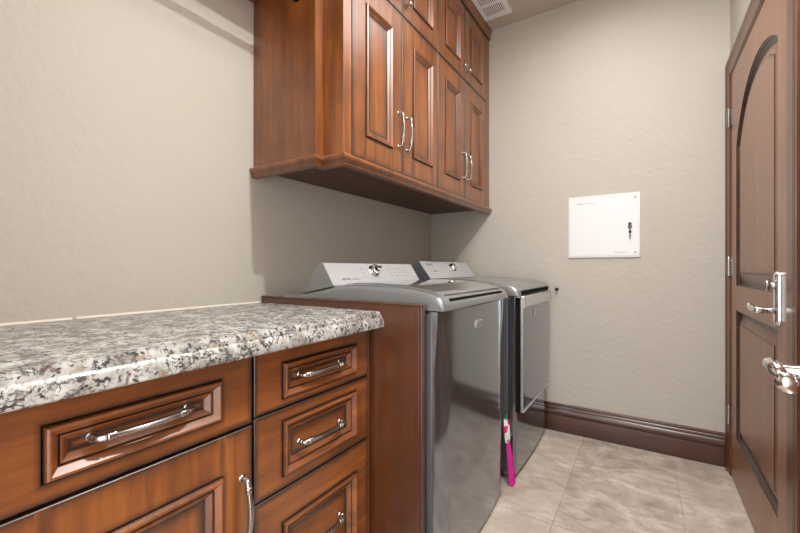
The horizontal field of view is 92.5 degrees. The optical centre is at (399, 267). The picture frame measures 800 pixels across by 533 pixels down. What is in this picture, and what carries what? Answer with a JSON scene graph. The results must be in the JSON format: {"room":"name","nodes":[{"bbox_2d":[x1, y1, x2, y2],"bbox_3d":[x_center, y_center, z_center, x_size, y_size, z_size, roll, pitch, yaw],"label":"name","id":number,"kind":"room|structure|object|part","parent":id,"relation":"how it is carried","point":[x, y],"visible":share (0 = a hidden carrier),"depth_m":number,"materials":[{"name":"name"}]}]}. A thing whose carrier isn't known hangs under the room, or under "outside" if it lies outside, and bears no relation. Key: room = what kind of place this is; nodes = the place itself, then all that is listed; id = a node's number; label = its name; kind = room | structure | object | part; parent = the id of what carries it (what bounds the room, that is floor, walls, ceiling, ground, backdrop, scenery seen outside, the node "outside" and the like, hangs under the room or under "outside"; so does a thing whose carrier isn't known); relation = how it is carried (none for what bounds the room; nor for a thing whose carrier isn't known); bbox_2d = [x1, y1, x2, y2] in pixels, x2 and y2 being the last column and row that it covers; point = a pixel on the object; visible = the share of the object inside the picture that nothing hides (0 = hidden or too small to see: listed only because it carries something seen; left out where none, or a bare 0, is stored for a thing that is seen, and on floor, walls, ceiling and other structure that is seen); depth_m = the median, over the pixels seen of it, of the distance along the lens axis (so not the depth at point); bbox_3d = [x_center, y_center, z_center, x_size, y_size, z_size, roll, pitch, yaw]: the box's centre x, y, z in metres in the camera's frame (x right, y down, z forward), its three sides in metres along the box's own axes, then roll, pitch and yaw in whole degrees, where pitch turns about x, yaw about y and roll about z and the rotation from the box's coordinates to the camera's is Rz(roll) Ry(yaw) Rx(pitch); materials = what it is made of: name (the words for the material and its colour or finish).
{"room":"laundry room","nodes":[
{"label":"laundry room","id":0,"kind":"room"},
{"bbox_2d":[0,0,430,322],"bbox_3d":[-0.540,-0.320,1.887,0.120,2.750,2.952,0,0,33],"label":"wall","id":1,"kind":"structure","parent":0,"point":[127,184],"depth_m":1.29,"materials":[{"name":"beige paint"}]},
{"bbox_2d":[0,301,259,325],"bbox_3d":[-0.911,0.147,1.191,0.006,0.006,1.120,0,0,33],"label":"trim","id":2,"kind":"structure","parent":1,"relation":"attached to","point":[92,316],"depth_m":1.21,"materials":[{"name":"beige"}]},
{"bbox_2d":[254,0,437,187],"bbox_3d":[-0.196,-1.058,1.840,0.505,1.270,0.804,0,0,33],"label":"upper cabinet","id":3,"kind":"object","parent":1,"relation":"attached to","point":[358,78],"visible":0.98,"depth_m":1.57,"materials":[{"name":"brown wood"}]},
{"bbox_2d":[249,152,491,214],"bbox_3d":[0.009,-0.405,2.175,0.490,0.043,1.632,0,0,33],"label":"rail","id":4,"kind":"object","parent":3,"relation":"attached to","point":[343,159],"visible":1,"depth_m":1.56,"materials":[{"name":"brown wood"}]},
{"bbox_3d":[-0.090,-0.795,1.614,0.028,0.728,0.358,0,0,33],"label":"door","id":5,"kind":"part","parent":3,"relation":"part of","materials":[{"name":"brown wood"}]},
{"bbox_3d":[-0.090,-1.391,1.614,0.028,0.452,0.358,0,0,33],"label":"door","id":6,"kind":"part","parent":3,"relation":"part of","materials":[{"name":"brown wood"}]},
{"bbox_3d":[0.008,-0.625,1.723,0.036,0.166,0.017,0,0,33],"label":"handle","id":7,"kind":"part","parent":3,"relation":"part of","materials":[{"name":"silver metal"}]},
{"bbox_3d":[0.044,-1.230,1.785,0.030,0.029,0.029,0,0,33],"label":"knob","id":8,"kind":"part","parent":3,"relation":"part of","materials":[{"name":"silver metal"}]},
{"bbox_3d":[0.047,-0.625,1.784,0.036,0.166,0.017,0,0,33],"label":"handle","id":9,"kind":"part","parent":3,"relation":"part of","materials":[{"name":"silver metal"}]},
{"bbox_3d":[0.104,-1.391,1.915,0.028,0.452,0.352,0,0,33],"label":"door","id":10,"kind":"part","parent":3,"relation":"part of","materials":[{"name":"brown wood"}]},
{"bbox_3d":[0.104,-0.795,1.915,0.028,0.728,0.352,0,0,33],"label":"door","id":11,"kind":"part","parent":3,"relation":"part of","materials":[{"name":"brown wood"}]},
{"bbox_2d":[462,0,491,40],"bbox_3d":[0.009,-1.659,2.177,0.488,0.071,1.629,0,0,33],"label":"crown molding","id":12,"kind":"structure","parent":3,"relation":"attached to","point":[469,4],"depth_m":2.53,"materials":[{"name":"brown wood"}]},
{"bbox_2d":[277,167,474,213],"bbox_3d":[0.004,-0.420,2.202,0.449,0.004,1.590,0,0,33],"label":"cabinet bottom","id":13,"kind":"object","parent":1,"relation":"attached to","point":[341,179],"visible":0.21,"depth_m":2.02,"materials":[{"name":"brown wood"}]},
{"bbox_2d":[437,0,488,206],"bbox_3d":[0.239,-1.058,2.518,0.505,1.270,0.804,0,0,33],"label":"upper cabinet","id":14,"kind":"object","parent":1,"relation":"attached to","point":[463,47],"visible":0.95,"depth_m":2.33,"materials":[{"name":"brown wood"}]},
{"bbox_3d":[0.298,-1.391,2.218,0.028,0.452,0.362,0,0,33],"label":"door","id":15,"kind":"part","parent":14,"relation":"part of","materials":[{"name":"brown wood"}]},
{"bbox_3d":[0.298,-0.795,2.218,0.028,0.728,0.362,0,0,33],"label":"door","id":16,"kind":"part","parent":14,"relation":"part of","materials":[{"name":"brown wood"}]},
{"bbox_3d":[0.397,-0.625,2.329,0.036,0.166,0.017,0,0,33],"label":"handle","id":17,"kind":"part","parent":14,"relation":"part of","materials":[{"name":"silver metal"}]},
{"bbox_3d":[0.436,-0.625,2.389,0.036,0.166,0.017,0,0,33],"label":"handle","id":18,"kind":"part","parent":14,"relation":"part of","materials":[{"name":"silver metal"}]},
{"bbox_3d":[0.497,-1.391,2.527,0.028,0.452,0.366,0,0,33],"label":"door","id":19,"kind":"part","parent":14,"relation":"part of","materials":[{"name":"brown wood"}]},
{"bbox_3d":[0.497,-0.795,2.527,0.028,0.728,0.366,0,0,33],"label":"door","id":20,"kind":"part","parent":14,"relation":"part of","materials":[{"name":"brown wood"}]},
{"bbox_2d":[486,0,577,29],"bbox_3d":[0.263,-1.745,1.371,2.030,0.100,2.952,0,0,33],"label":"ceiling","id":21,"kind":"structure","parent":0,"point":[521,9],"depth_m":2.51,"materials":[{"name":"paint"}]},
{"bbox_2d":[472,0,511,21],"bbox_3d":[0.548,-1.690,2.395,0.180,0.010,0.422,0,0,33],"label":"ceiling vent","id":22,"kind":"object","parent":21,"relation":"in","point":[489,9],"visible":1,"depth_m":2.49,"materials":[{"name":"white metal"}]},
{"bbox_2d":[431,0,729,432],"bbox_3d":[1.028,-0.320,2.563,1.790,2.750,0.120,0,0,33],"label":"wall","id":23,"kind":"structure","parent":0,"point":[587,97],"depth_m":2.31,"materials":[{"name":"beige paint"}]},
{"bbox_2d":[568,192,640,257],"bbox_3d":[1.236,-0.255,2.336,0.392,0.384,0.036,0,0,33],"label":"wall panel","id":24,"kind":"object","parent":23,"relation":"attached to","point":[600,226],"visible":1,"depth_m":2.33,"materials":[{"name":"white metal"}]},
{"bbox_2d":[545,401,724,466],"bbox_3d":[0.979,0.967,2.508,1.766,0.177,0.026,0,0,33],"label":"baseboard","id":25,"kind":"structure","parent":23,"relation":"attached to","point":[680,441],"depth_m":2.23,"materials":[{"name":"brown wood"}]},
{"bbox_2d":[478,429,754,532],"bbox_3d":[-0.029,1.105,0.917,2.030,0.100,4.032,0,0,33],"label":"floor","id":26,"kind":"structure","parent":0,"point":[611,487],"depth_m":1.78,"materials":[{"name":"tile"}]},
{"bbox_2d":[0,357,253,532],"bbox_3d":[-0.723,0.631,0.894,0.639,0.848,0.470,0,0,33],"label":"base cabinet","id":27,"kind":"object","parent":26,"relation":"on","point":[173,453],"visible":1,"depth_m":0.73,"materials":[{"name":"brown wood"}]},
{"bbox_3d":[-0.493,0.668,0.747,0.030,0.563,0.468,0,0,33],"label":"door","id":28,"kind":"part","parent":27,"relation":"part of","materials":[{"name":"brown wood"}]},
{"bbox_3d":[-0.483,0.297,0.735,0.040,0.017,0.184,0,0,33],"label":"handle","id":29,"kind":"part","parent":27,"relation":"part of","materials":[{"name":"silver metal"}]},
{"bbox_2d":[0,302,383,413],"bbox_3d":[-0.637,0.177,1.015,0.656,0.055,1.136,0,0,33],"label":"countertop","id":30,"kind":"structure","parent":27,"relation":"on","point":[41,363],"depth_m":0.81,"materials":[{"name":"grey stone"}]},
{"bbox_3d":[-0.361,0.577,0.905,0.043,0.166,0.017,0,0,33],"label":"handle","id":31,"kind":"part","parent":27,"relation":"part of","materials":[{"name":"silver metal"}]},
{"bbox_2d":[249,331,368,532],"bbox_3d":[-0.469,0.631,1.300,0.627,0.848,0.478,0,0,33],"label":"base cabinet","id":32,"kind":"object","parent":26,"relation":"on","point":[310,423],"visible":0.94,"depth_m":1.11,"materials":[{"name":"brown wood"}]},
{"bbox_3d":[-0.239,0.482,1.142,0.030,0.212,0.458,0,0,33],"label":"drawer","id":33,"kind":"part","parent":32,"relation":"part of","materials":[{"name":"brown wood"}]},
{"bbox_3d":[-0.239,0.771,1.142,0.030,0.358,0.458,0,0,33],"label":"drawer","id":34,"kind":"part","parent":32,"relation":"part of","materials":[{"name":"brown wood"}]},
{"bbox_3d":[-0.239,0.290,1.142,0.030,0.162,0.458,0,0,33],"label":"drawer","id":35,"kind":"part","parent":32,"relation":"part of","materials":[{"name":"brown wood"}]},
{"bbox_3d":[-0.224,0.487,1.139,0.040,0.017,0.184,0,0,33],"label":"handle","id":36,"kind":"part","parent":32,"relation":"part of","materials":[{"name":"silver metal"}]},
{"bbox_3d":[-0.224,0.299,1.139,0.040,0.017,0.184,0,0,33],"label":"handle","id":37,"kind":"part","parent":32,"relation":"part of","materials":[{"name":"silver metal"}]},
{"bbox_3d":[-0.224,0.783,1.139,0.040,0.017,0.184,0,0,33],"label":"handle","id":38,"kind":"part","parent":32,"relation":"part of","materials":[{"name":"silver metal"}]},
{"bbox_2d":[261,295,424,532],"bbox_3d":[-0.261,0.588,1.463,0.804,0.934,0.024,0,0,33],"label":"board","id":39,"kind":"object","parent":26,"relation":"on","point":[396,349],"visible":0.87,"depth_m":1.29,"materials":[{"name":"brown wood"}]},
{"bbox_2d":[284,262,507,532],"bbox_3d":[0.005,0.515,1.730,0.767,1.079,0.687,0,0,33],"label":"washing machine","id":40,"kind":"object","parent":26,"relation":"on","point":[463,319],"visible":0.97,"depth_m":1.42,"materials":[{"name":"metal"}]},
{"bbox_3d":[0.133,0.077,1.666,0.412,0.040,0.563,0,0,33],"label":"lid","id":41,"kind":"part","parent":40,"relation":"part of","materials":[{"name":"grey metal"}]},
{"bbox_3d":[0.291,0.591,1.546,0.076,0.892,0.682,0,0,33],"label":"panel","id":42,"kind":"part","parent":40,"relation":"part of","materials":[{"name":"metal"}]},
{"bbox_3d":[0.298,0.088,1.557,0.028,0.012,0.598,0,0,33],"label":"lid frame","id":43,"kind":"part","parent":40,"relation":"part of","materials":[{"name":"silver metal"}]},
{"bbox_2d":[412,261,551,473],"bbox_3d":[0.455,0.507,2.376,0.788,1.096,0.690,0,0,33],"label":"dryer","id":44,"kind":"object","parent":26,"relation":"on","point":[524,332],"visible":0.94,"depth_m":2.01,"materials":[{"name":"metal"}]},
{"bbox_3d":[0.604,0.438,1.924,0.030,0.575,0.008,0,0,33],"label":"door trim","id":45,"kind":"part","parent":44,"relation":"part of","materials":[{"name":"silver metal"}]},
{"bbox_3d":[0.732,0.587,2.198,0.070,0.888,0.685,0,0,33],"label":"panel","id":46,"kind":"part","parent":44,"relation":"part of","materials":[{"name":"metal"}]},
{"bbox_3d":[0.781,0.172,2.193,0.043,0.060,0.630,0,0,33],"label":"door handle","id":47,"kind":"part","parent":44,"relation":"part of","materials":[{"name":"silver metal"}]},
{"bbox_3d":[0.764,0.461,2.206,0.066,0.516,0.618,0,0,33],"label":"door","id":48,"kind":"part","parent":44,"relation":"part of","materials":[{"name":"metal"}]},
{"bbox_2d":[504,413,515,486],"bbox_3d":[0.536,0.882,1.872,0.047,0.345,0.058,0,0,33],"label":"brush","id":49,"kind":"object","parent":26,"relation":"on","point":[511,471],"visible":1,"depth_m":1.85,"materials":[{"name":"pink plastic"}]},
{"bbox_2d":[730,0,750,51],"bbox_3d":[1.099,-0.320,0.906,0.120,2.750,2.832,0,0,33],"label":"wall","id":50,"kind":"structure","parent":0,"point":[738,8],"depth_m":1.89,"materials":[{"name":"beige paint"}]},
{"bbox_2d":[726,0,786,532],"bbox_3d":[1.423,0.035,1.567,0.106,2.017,0.935,0,0,33],"label":"door","id":51,"kind":"structure","parent":50,"relation":"in","point":[757,116],"depth_m":1.46,"materials":[{"name":"brown wood"}]},
{"bbox_3d":[1.222,0.138,1.300,0.057,0.032,0.157,0,0,33],"label":"lever","id":52,"kind":"part","parent":51,"relation":"part of","materials":[{"name":"silver metal"}]},
{"bbox_3d":[1.213,0.098,1.232,0.016,0.178,0.044,0,0,33],"label":"handle plate","id":53,"kind":"part","parent":51,"relation":"part of","materials":[{"name":"silver metal"}]},
{"bbox_2d":[725,0,799,532],"bbox_3d":[1.411,-0.004,1.527,0.027,2.119,1.143,0,0,33],"label":"trim","id":54,"kind":"structure","parent":50,"relation":"attached to","point":[754,7],"depth_m":1.10,"materials":[{"name":"brown wood"}]},
{"bbox_2d":[787,0,792,532],"bbox_3d":[1.466,0.035,1.492,0.136,2.039,0.976,0,0,33],"label":"trim","id":55,"kind":"structure","parent":50,"relation":"attached to","point":[789,2],"depth_m":1.13,"materials":[{"name":"brown wood"}]},
{"bbox_2d":[762,357,799,393],"bbox_3d":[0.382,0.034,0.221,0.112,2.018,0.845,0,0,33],"label":"door handle","id":56,"kind":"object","parent":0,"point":[786,376],"depth_m":0.53,"materials":[{"name":"silver metal"}]}
]}

